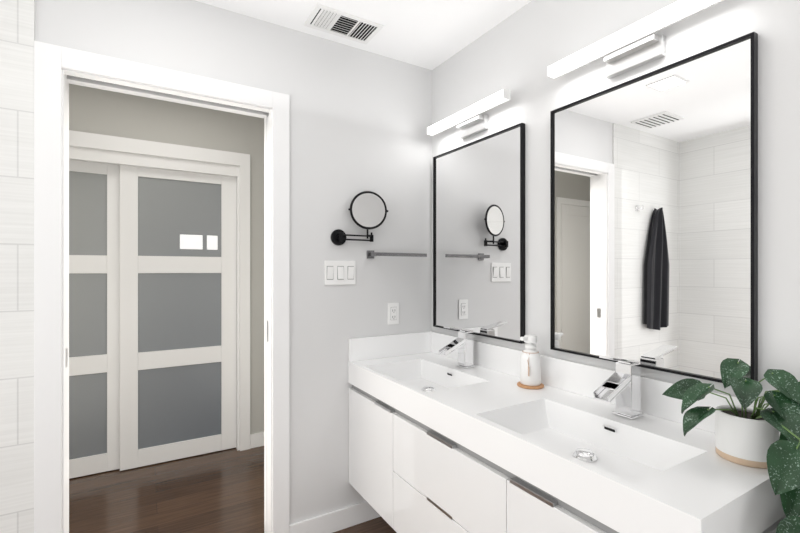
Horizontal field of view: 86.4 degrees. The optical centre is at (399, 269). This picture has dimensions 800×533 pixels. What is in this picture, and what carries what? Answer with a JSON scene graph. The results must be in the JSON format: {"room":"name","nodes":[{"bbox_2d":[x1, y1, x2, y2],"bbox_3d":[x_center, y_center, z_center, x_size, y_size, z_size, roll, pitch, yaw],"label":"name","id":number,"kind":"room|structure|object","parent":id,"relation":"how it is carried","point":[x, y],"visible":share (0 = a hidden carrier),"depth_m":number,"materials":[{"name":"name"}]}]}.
{"room":"bathroom","nodes":[
{"label":"bathroom","id":0,"kind":"room"},
{"bbox_2d":[69,84,263,433],"bbox_3d":[-1.944,0.080,2.671,4.600,2.440,0.120,0,0,-31],"label":"wall","id":1,"kind":"structure","parent":0,"point":[103,112],"depth_m":2.97,"materials":[{"name":"grey paint"}]},
{"bbox_2d":[250,432,263,447],"bbox_3d":[-0.515,1.250,3.448,1.349,0.100,0.013,0,0,-31],"label":"baseboard","id":2,"kind":"structure","parent":1,"relation":"attached to","point":[257,439],"depth_m":3.12,"materials":[{"name":"white wood"}]},
{"bbox_2d":[69,446,395,532],"bbox_3d":[-0.942,1.330,0.998,5.000,0.060,5.500,0,0,-31],"label":"floor","id":3,"kind":"structure","parent":0,"point":[221,491],"depth_m":2.42,"materials":[{"name":"brown wood"}]},
{"bbox_2d":[35,0,431,524],"bbox_3d":[-1.015,0.080,1.782,2.960,2.440,0.120,0,0,-31],"label":"wall","id":4,"kind":"structure","parent":0,"point":[360,120],"depth_m":2.09,"materials":[{"name":"white paint"}]},
{"bbox_2d":[0,0,34,532],"bbox_3d":[-1.730,0.080,1.277,0.974,2.440,0.010,0,0,-31],"label":"tile","id":5,"kind":"structure","parent":4,"relation":"attached to","point":[17,28],"depth_m":1.50,"materials":[{"name":"white tile"}]},
{"bbox_2d":[34,41,288,532],"bbox_3d":[-0.952,0.240,1.822,0.920,2.120,0.156,0,0,-31],"label":"door frame","id":6,"kind":"structure","parent":4,"relation":"attached to","point":[51,61],"depth_m":1.63,"materials":[{"name":"white wood"}]},
{"bbox_2d":[289,501,380,532],"bbox_3d":[-0.184,1.250,2.200,0.784,0.100,0.015,0,0,-31],"label":"baseboard","id":7,"kind":"structure","parent":4,"relation":"attached to","point":[345,517],"depth_m":2.12,"materials":[{"name":"white wood"}]},
{"bbox_2d":[324,261,355,284],"bbox_3d":[-0.298,0.014,2.133,0.167,0.120,0.013,0,0,-31],"label":"switch plate","id":8,"kind":"object","parent":4,"relation":"attached to","point":[339,272],"visible":1,"depth_m":2.13,"materials":[{"name":"white plastic"}]},
{"bbox_2d":[331,191,387,244],"bbox_3d":[-0.201,-0.260,2.139,0.275,0.274,0.101,0,0,-31],"label":"mirror","id":9,"kind":"object","parent":4,"relation":"attached to","point":[367,209],"visible":1,"depth_m":2.13,"materials":[{"name":"black metal"}]},
{"bbox_2d":[388,302,398,324],"bbox_3d":[-0.035,0.234,2.292,0.070,0.116,0.009,0,0,-31],"label":"electrical outlet plate","id":10,"kind":"object","parent":4,"relation":"attached to","point":[393,313],"visible":1,"depth_m":2.29,"materials":[{"name":"white plastic"}]},
{"bbox_2d":[367,250,426,258],"bbox_3d":[-0.013,-0.081,2.268,0.331,0.042,0.072,0,0,-31],"label":"towel rail","id":11,"kind":"object","parent":4,"relation":"attached to","point":[371,254],"visible":1,"depth_m":2.22,"materials":[{"name":"grey metal"}]},
{"bbox_2d":[195,0,531,69],"bbox_3d":[-0.942,-1.180,0.998,5.000,0.080,5.500,0,0,-31],"label":"ceiling","id":12,"kind":"structure","parent":0,"point":[430,34],"depth_m":1.93,"materials":[{"name":"white paint"}]},
{"bbox_2d":[304,3,383,43],"bbox_3d":[-0.261,-1.135,1.979,0.325,0.009,0.185,0,0,-31],"label":"ceiling vent","id":13,"kind":"object","parent":12,"relation":"in","point":[326,19],"visible":1,"depth_m":1.97,"materials":[{"name":"white plastic"}]},
{"bbox_2d":[432,0,799,402],"bbox_3d":[1.087,0.080,1.035,0.120,2.440,3.320,0,0,-31],"label":"wall","id":14,"kind":"structure","parent":0,"point":[517,53],"depth_m":1.52,"materials":[{"name":"white paint"}]},
{"bbox_2d":[427,89,509,138],"bbox_3d":[0.333,-0.724,2.087,0.090,0.102,0.578,0,0,-31],"label":"sconce","id":15,"kind":"object","parent":14,"relation":"attached to","point":[476,122],"visible":1,"depth_m":2.05,"materials":[{"name":"white plastic"}]},
{"bbox_2d":[433,123,524,343],"bbox_3d":[0.362,-0.158,2.104,0.022,0.945,0.652,0,0,-31],"label":"mirror","id":16,"kind":"object","parent":14,"relation":"attached to","point":[479,237],"visible":0.9,"depth_m":2.04,"materials":[{"name":"black mirror"}]},
{"bbox_2d":[348,331,785,532],"bbox_3d":[0.370,0.714,1.607,0.518,0.732,1.598,0,0,-31],"label":"bathroom vanity","id":17,"kind":"object","parent":14,"relation":"attached to","point":[438,443],"visible":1,"depth_m":1.36,"materials":[{"name":"white"}]},
{"bbox_2d":[439,326,474,367],"bbox_3d":[0.268,0.363,2.014,0.175,0.199,0.065,0,0,-31],"label":"faucet","id":18,"kind":"object","parent":17,"relation":"on","point":[462,343],"visible":1,"depth_m":2.01,"materials":[{"name":"silver metal"}]},
{"bbox_2d":[517,335,543,388],"bbox_3d":[0.521,0.362,1.698,0.104,0.202,0.104,0,0,-31],"label":"soap dispenser","id":19,"kind":"object","parent":17,"relation":"on","point":[530,367],"visible":1,"depth_m":1.67,"materials":[{"name":"white ceramic"}]},
{"bbox_2d":[593,355,643,419],"bbox_3d":[0.679,0.363,1.327,0.175,0.199,0.065,0,0,-31],"label":"faucet","id":20,"kind":"object","parent":17,"relation":"on","point":[621,385],"visible":1,"depth_m":1.33,"materials":[{"name":"silver metal"}]},
{"bbox_2d":[662,358,799,532],"bbox_3d":[0.828,0.580,0.978,0.370,0.729,0.418,0,0,-31],"label":"potted plant","id":21,"kind":"object","parent":17,"relation":"on","point":[746,435],"visible":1,"depth_m":0.99,"materials":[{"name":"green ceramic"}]},
{"bbox_2d":[547,0,723,78],"bbox_3d":[0.747,-0.724,1.395,0.090,0.102,0.578,0,0,-31],"label":"sconce","id":22,"kind":"object","parent":14,"relation":"attached to","point":[648,48],"visible":1,"depth_m":1.37,"materials":[{"name":"white plastic"}]},
{"bbox_2d":[550,32,757,382],"bbox_3d":[0.776,-0.158,1.413,0.022,0.945,0.659,0,0,-31],"label":"mirror","id":23,"kind":"object","parent":14,"relation":"attached to","point":[653,220],"visible":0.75,"depth_m":1.33,"materials":[{"name":"black mirror"}]},
{"bbox_3d":[-2.008,0.080,3.110,2.140,2.440,0.700,0,0,-31],"label":"wall","id":24,"kind":"structure","parent":0,"visible":0},
{"bbox_2d":[69,160,119,478],"bbox_3d":[-2.115,0.282,2.616,0.720,2.024,0.035,0,0,-31],"label":"closet door","id":25,"kind":"structure","parent":24,"relation":"in","point":[94,317],"depth_m":2.71,"materials":[{"name":"white"}]},
{"bbox_2d":[69,130,249,450],"bbox_3d":[-1.793,0.230,2.751,1.560,2.140,0.138,0,0,-31],"label":"trim","id":26,"kind":"structure","parent":24,"relation":"attached to","point":[100,145],"depth_m":3.03,"materials":[{"name":"white wood"}]},
{"bbox_2d":[120,165,235,470],"bbox_3d":[-1.507,0.282,2.935,0.710,2.024,0.035,0,0,-31],"label":"closet door","id":27,"kind":"structure","parent":24,"relation":"in","point":[177,314],"depth_m":2.91,"materials":[{"name":"white glass"}]}
]}

